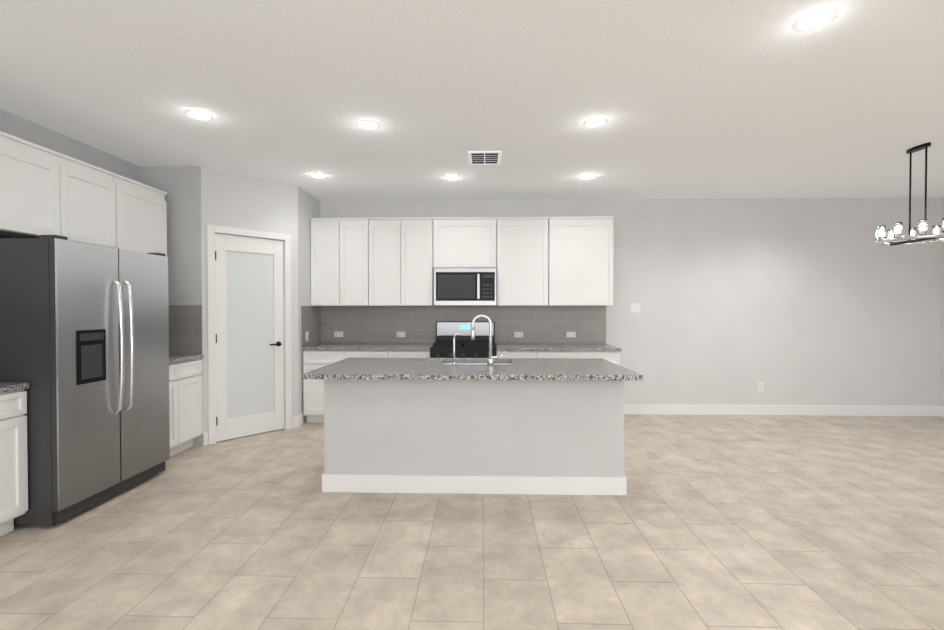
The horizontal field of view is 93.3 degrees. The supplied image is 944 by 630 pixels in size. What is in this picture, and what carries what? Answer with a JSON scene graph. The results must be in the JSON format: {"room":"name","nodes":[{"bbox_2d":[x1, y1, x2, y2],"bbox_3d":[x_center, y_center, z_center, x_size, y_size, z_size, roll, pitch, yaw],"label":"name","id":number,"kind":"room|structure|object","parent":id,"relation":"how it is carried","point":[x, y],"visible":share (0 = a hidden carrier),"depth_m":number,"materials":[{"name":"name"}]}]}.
{"room":"kitchen","nodes":[
{"label":"kitchen","id":0,"kind":"room"},
{"bbox_2d":[0,109,139,181],"bbox_3d":[-3.412,-0.050,1.667,0.100,2.770,8.420,0,1,1],"label":"wall","id":1,"kind":"structure","parent":0,"point":[24,129],"depth_m":3.61,"materials":[{"name":"paint"}]},
{"bbox_2d":[0,131,71,240],"bbox_3d":[-3.145,-0.852,2.995,0.359,0.620,0.548,0,1,1],"label":"upper cabinet","id":2,"kind":"object","parent":1,"relation":"attached to","point":[45,191],"depth_m":3.03,"materials":[{"name":"white wood"}]},
{"bbox_2d":[72,158,119,248],"bbox_3d":[-3.134,-0.858,3.421,0.359,0.620,0.549,0,1,1],"label":"upper cabinet","id":3,"kind":"object","parent":1,"relation":"attached to","point":[95,190],"depth_m":3.50,"materials":[{"name":"white wood"}]},
{"bbox_2d":[120,175,166,256],"bbox_3d":[-3.120,-0.635,3.999,0.359,1.080,0.590,0,1,1],"label":"upper cabinet","id":4,"kind":"object","parent":1,"relation":"attached to","point":[143,208],"depth_m":3.99,"materials":[{"name":"white wood"}]},
{"bbox_2d":[139,166,202,445],"bbox_3d":[-2.980,-0.086,4.467,0.620,2.770,0.100,0,1,1],"label":"wall","id":5,"kind":"structure","parent":0,"point":[180,186],"depth_m":4.41,"materials":[{"name":"paint"}]},
{"bbox_2d":[168,305,201,353],"bbox_3d":[-2.966,0.145,4.416,0.590,0.485,0.008,0,1,1],"label":"backsplash","id":6,"kind":"structure","parent":5,"relation":"attached to","point":[185,321],"depth_m":4.41,"materials":[{"name":"tile"}]},
{"bbox_2d":[201,166,298,444],"bbox_3d":[-2.377,-0.090,4.808,0.110,2.770,0.985,1,1,43],"label":"wall","id":7,"kind":"structure","parent":0,"point":[234,200],"depth_m":4.75,"materials":[{"name":"paint"}]},
{"bbox_2d":[215,233,283,441],"bbox_3d":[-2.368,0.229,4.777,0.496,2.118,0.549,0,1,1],"label":"pantry door","id":8,"kind":"structure","parent":7,"relation":"in","point":[249,311],"depth_m":4.75,"materials":[{"name":"white"}]},
{"bbox_2d":[207,224,291,444],"bbox_3d":[-2.344,0.196,4.752,0.016,2.200,0.850,1,1,43],"label":"door frame","id":9,"kind":"structure","parent":7,"relation":"attached to","point":[213,229],"depth_m":4.49,"materials":[{"name":"white wood"}]},
{"bbox_2d":[298,187,320,423],"bbox_3d":[-2.043,-0.098,5.488,0.100,2.770,0.710,0,1,1],"label":"wall","id":10,"kind":"structure","parent":0,"point":[308,206],"depth_m":5.28,"materials":[{"name":"paint"}]},
{"bbox_2d":[301,306,323,346],"bbox_3d":[-1.989,0.131,5.525,0.008,0.485,0.620,0,1,1],"label":"backsplash","id":11,"kind":"structure","parent":10,"relation":"attached to","point":[312,317],"depth_m":5.54,"materials":[{"name":"tile"}]},
{"bbox_2d":[0,414,943,629],"bbox_3d":[1.233,1.385,1.617,9.390,0.100,8.520,0,1,1],"label":"floor","id":12,"kind":"structure","parent":0,"point":[750,522],"depth_m":2.56,"materials":[{"name":"tile"}]},
{"bbox_2d":[0,390,27,536],"bbox_3d":[-3.029,0.887,2.481,0.618,0.875,0.504,0,1,1],"label":"base cabinet","id":13,"kind":"object","parent":12,"relation":"on","point":[13,407],"depth_m":2.65,"materials":[{"name":"white wood"}]},
{"bbox_2d":[0,382,28,393],"bbox_3d":[-3.038,0.440,1.833,0.632,0.035,1.788,0,1,1],"label":"countertop","id":14,"kind":"structure","parent":13,"relation":"on","point":[5,387],"depth_m":2.64,"materials":[{"name":"grey stone"}]},
{"bbox_2d":[0,235,169,526],"bbox_3d":[-2.868,0.409,3.217,0.828,1.812,0.965,0,1,1],"label":"fridge","id":15,"kind":"object","parent":12,"relation":"on","point":[84,340],"visible":1,"depth_m":2.91,"materials":[{"name":"metal"}]},
{"bbox_2d":[169,362,183,456],"bbox_3d":[-2.992,0.869,3.928,0.618,0.875,0.414,0,1,1],"label":"base cabinet","id":16,"kind":"object","parent":12,"relation":"on","point":[176,371],"depth_m":4.05,"materials":[{"name":"white wood"}]},
{"bbox_2d":[184,358,202,449],"bbox_3d":[-2.984,0.865,4.219,0.618,0.875,0.413,0,1,1],"label":"base cabinet","id":17,"kind":"object","parent":12,"relation":"on","point":[185,404],"depth_m":4.29,"materials":[{"name":"white wood"}]},
{"bbox_2d":[169,354,203,365],"bbox_3d":[-2.981,0.412,4.068,0.632,0.035,0.705,0,1,1],"label":"countertop","id":18,"kind":"structure","parent":17,"relation":"on","point":[172,357],"depth_m":4.21,"materials":[{"name":"grey stone"}]},
{"bbox_2d":[303,351,350,422],"bbox_3d":[-1.693,0.849,5.529,0.560,0.875,0.628,0,1,1],"label":"base cabinet","id":19,"kind":"object","parent":12,"relation":"on","point":[317,356],"depth_m":5.22,"materials":[{"name":"white wood"}]},
{"bbox_2d":[303,343,432,350],"bbox_3d":[-1.226,0.394,5.505,1.494,0.035,0.642,0,1,1],"label":"countertop","id":20,"kind":"structure","parent":19,"relation":"on","point":[324,346],"depth_m":5.21,"materials":[{"name":"grey stone"}]},
{"bbox_2d":[351,351,394,357],"bbox_3d":[-1.225,0.849,5.517,0.620,0.875,0.628,0,1,1],"label":"base cabinet","id":21,"kind":"object","parent":12,"relation":"on","point":[354,354],"depth_m":5.20,"materials":[{"name":"white wood"}]},
{"bbox_2d":[395,351,429,357],"bbox_3d":[-0.758,0.849,5.505,0.558,0.875,0.628,0,1,1],"label":"base cabinet","id":22,"kind":"object","parent":12,"relation":"on","point":[398,354],"depth_m":5.19,"materials":[{"name":"white wood"}]},
{"bbox_2d":[430,321,495,357],"bbox_3d":[-0.094,0.687,5.436,0.756,1.200,0.710,0,1,1],"label":"range","id":23,"kind":"object","parent":12,"relation":"on","point":[466,346],"visible":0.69,"depth_m":5.68,"materials":[{"name":"grey metal"}]},
{"bbox_2d":[322,382,626,494],"bbox_3d":[0.017,0.872,3.666,2.241,0.875,0.795,0,1,1],"label":"kitchen island","id":24,"kind":"object","parent":12,"relation":"on","point":[491,424],"depth_m":3.28,"materials":[{"name":"white"}]},
{"bbox_2d":[302,358,642,381],"bbox_3d":[0.007,0.418,3.547,2.320,0.037,1.040,0,1,1],"label":"island countertop","id":25,"kind":"structure","parent":24,"relation":"on","point":[350,369],"depth_m":3.27,"materials":[{"name":"grey stone"}]},
{"bbox_2d":[450,314,505,365],"bbox_3d":[0.055,0.196,3.533,0.432,0.406,0.056,0,1,1],"label":"faucet","id":26,"kind":"object","parent":25,"relation":"on","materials":[{"name":"silver metal"}]},
{"bbox_2d":[496,351,542,357],"bbox_3d":[0.559,0.849,5.472,0.533,0.875,0.628,0,1,1],"label":"base cabinet","id":27,"kind":"object","parent":12,"relation":"on","point":[508,354],"depth_m":5.16,"materials":[{"name":"white wood"}]},
{"bbox_2d":[495,344,620,350],"bbox_3d":[1.007,0.395,5.448,1.430,0.035,0.642,0,1,1],"label":"countertop","id":28,"kind":"structure","parent":27,"relation":"on","point":[499,347],"depth_m":5.21,"materials":[{"name":"grey stone"}]},
{"bbox_2d":[543,351,586,357],"bbox_3d":[1.000,0.849,5.461,0.593,0.875,0.628,0,1,1],"label":"base cabinet","id":29,"kind":"object","parent":12,"relation":"on","point":[546,354],"depth_m":5.15,"materials":[{"name":"white wood"}]},
{"bbox_2d":[587,351,618,364],"bbox_3d":[1.440,0.850,5.449,0.532,0.875,0.628,0,1,1],"label":"base cabinet","id":30,"kind":"object","parent":12,"relation":"on","point":[612,356],"depth_m":5.14,"materials":[{"name":"white wood"}]},
{"bbox_2d":[0,0,943,200],"bbox_3d":[1.233,-1.484,1.581,9.390,0.100,8.520,0,1,1],"label":"ceiling","id":31,"kind":"structure","parent":0,"point":[720,99],"depth_m":2.90,"materials":[{"name":"paint"}]},
{"bbox_2d":[184,109,213,120],"bbox_3d":[-1.980,-1.449,3.234,0.190,0.004,0.190,0,1,1],"label":"recessed light","id":32,"kind":"object","parent":31,"relation":"in","point":[196,114],"visible":1,"depth_m":3.22,"materials":[{"name":"white plastic"}]},
{"bbox_2d":[308,173,326,177],"bbox_3d":[-1.623,-1.468,4.695,0.190,0.004,0.190,0,1,1],"label":"recessed light","id":33,"kind":"object","parent":31,"relation":"in","point":[317,175],"visible":0.96,"depth_m":4.68,"materials":[{"name":"white"}]},
{"bbox_2d":[355,120,379,129],"bbox_3d":[-0.796,-1.452,3.404,0.190,0.004,0.190,0,1,1],"label":"recessed light","id":34,"kind":"object","parent":31,"relation":"in","point":[368,124],"visible":0.98,"depth_m":3.39,"materials":[{"name":"white"}]},
{"bbox_2d":[443,175,460,179],"bbox_3d":[-0.211,-1.469,4.759,0.190,0.004,0.190,0,1,1],"label":"recessed light","id":35,"kind":"object","parent":31,"relation":"in","point":[452,177],"visible":0.96,"depth_m":4.75,"materials":[{"name":"white"}]},
{"bbox_2d":[468,151,501,164],"bbox_3d":[0.119,-1.462,4.151,0.300,0.010,0.340,0,1,1],"label":"ceiling vent","id":36,"kind":"object","parent":31,"relation":"in","point":[484,157],"visible":0.98,"depth_m":4.12,"materials":[{"name":"white metal"}]},
{"bbox_2d":[579,174,596,178],"bbox_3d":[1.228,-1.468,4.722,0.190,0.004,0.190,0,1,1],"label":"recessed light","id":37,"kind":"object","parent":31,"relation":"in","point":[587,176],"visible":0.98,"depth_m":4.72,"materials":[{"name":"white"}]},
{"bbox_2d":[583,117,608,127],"bbox_3d":[0.934,-1.451,3.359,0.190,0.004,0.190,0,1,1],"label":"recessed light","id":38,"kind":"object","parent":31,"relation":"in","point":[596,121],"visible":0.96,"depth_m":3.35,"materials":[{"name":"white plastic"}]},
{"bbox_2d":[792,7,840,31],"bbox_3d":[1.673,-1.436,2.170,0.190,0.004,0.190,0,1,1],"label":"recessed light","id":39,"kind":"object","parent":31,"relation":"in","point":[815,19],"visible":1,"depth_m":2.16,"materials":[{"name":"white"}]},
{"bbox_2d":[875,142,943,245],"bbox_3d":[3.883,-1.051,3.879,0.536,0.825,0.560,0,1,1],"label":"chandelier","id":40,"kind":"object","parent":31,"relation":"hanging from","point":[894,234],"visible":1,"depth_m":3.90,"materials":[{"name":"brown metal"}]},
{"bbox_2d":[320,197,941,405],"bbox_3d":[1.341,-0.102,5.807,9.390,2.770,0.100,0,1,1],"label":"wall","id":41,"kind":"structure","parent":0,"point":[807,301],"depth_m":5.70,"materials":[{"name":"paint"}]},
{"bbox_2d":[310,216,613,305],"bbox_3d":[-0.132,-0.655,5.610,3.707,1.080,0.349,0,1,1],"label":"upper cabinet","id":42,"kind":"object","parent":41,"relation":"attached to","point":[550,261],"visible":0.98,"depth_m":5.44,"materials":[{"name":"white wood"}]},
{"bbox_2d":[434,268,495,305],"bbox_3d":[-0.081,-0.343,5.567,0.760,0.447,0.423,0,1,1],"label":"microwave","id":43,"kind":"object","parent":42,"relation":"attached to","point":[464,286],"visible":1,"depth_m":5.39,"materials":[{"name":"grey metal"}]},
{"bbox_2d":[320,306,605,343],"bbox_3d":[-0.128,0.127,5.793,3.715,0.485,0.008,0,1,1],"label":"backsplash","id":44,"kind":"structure","parent":41,"relation":"attached to","point":[417,324],"depth_m":5.79,"materials":[{"name":"tile"}]},
{"bbox_2d":[334,332,342,336],"bbox_3d":[-1.745,0.252,5.828,0.115,0.072,0.008,0,1,1],"label":"outlet","id":45,"kind":"object","parent":44,"relation":"attached to","point":[338,334],"visible":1,"depth_m":5.83,"materials":[{"name":"white plastic"}]},
{"bbox_2d":[397,332,404,336],"bbox_3d":[-0.925,0.253,5.807,0.115,0.072,0.008,0,1,1],"label":"outlet","id":46,"kind":"object","parent":44,"relation":"attached to","point":[400,334],"visible":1,"depth_m":5.80,"materials":[{"name":"white plastic"}]},
{"bbox_2d":[514,332,522,336],"bbox_3d":[0.605,0.253,5.768,0.115,0.072,0.008,0,1,1],"label":"outlet","id":47,"kind":"object","parent":44,"relation":"attached to","point":[518,334],"visible":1,"depth_m":5.77,"materials":[{"name":"white plastic"}]},
{"bbox_2d":[567,332,575,336],"bbox_3d":[1.279,0.253,5.751,0.115,0.072,0.008,0,1,1],"label":"outlet","id":48,"kind":"object","parent":44,"relation":"attached to","point":[571,334],"visible":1,"depth_m":5.75,"materials":[{"name":"white plastic"}]},
{"bbox_2d":[631,303,639,311],"bbox_3d":[2.104,-0.091,5.733,0.118,0.118,0.009,0,1,1],"label":"light switch","id":49,"kind":"object","parent":41,"relation":"attached to","point":[635,307],"visible":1,"depth_m":5.73,"materials":[{"name":"white plastic"}]},
{"bbox_2d":[757,382,762,390],"bbox_3d":[3.694,0.919,5.706,0.072,0.115,0.008,0,1,1],"label":"outlet","id":50,"kind":"object","parent":41,"relation":"attached to","point":[759,386],"visible":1,"depth_m":5.70,"materials":[{"name":"white plastic"}]},
{"bbox_2d":[624,404,938,415],"bbox_3d":[3.813,1.219,5.700,4.160,0.130,0.019,0,1,1],"label":"baseboard","id":51,"kind":"structure","parent":41,"relation":"attached to","point":[796,410],"depth_m":5.69,"materials":[{"name":"white wood"}]},
{"bbox_2d":[939,197,943,406],"bbox_3d":[5.875,-0.047,1.430,0.100,2.770,8.420,0,1,1],"label":"wall","id":52,"kind":"structure","parent":0,"point":[941,397],"depth_m":5.62,"materials":[{"name":"paint"}]},
{"bbox_2d":[939,406,943,416],"bbox_3d":[5.818,1.272,1.448,0.015,0.130,8.420,0,1,1],"label":"baseboard","id":53,"kind":"structure","parent":52,"relation":"attached to","point":[941,409],"depth_m":5.61,"materials":[{"name":"white wood"}]}
]}

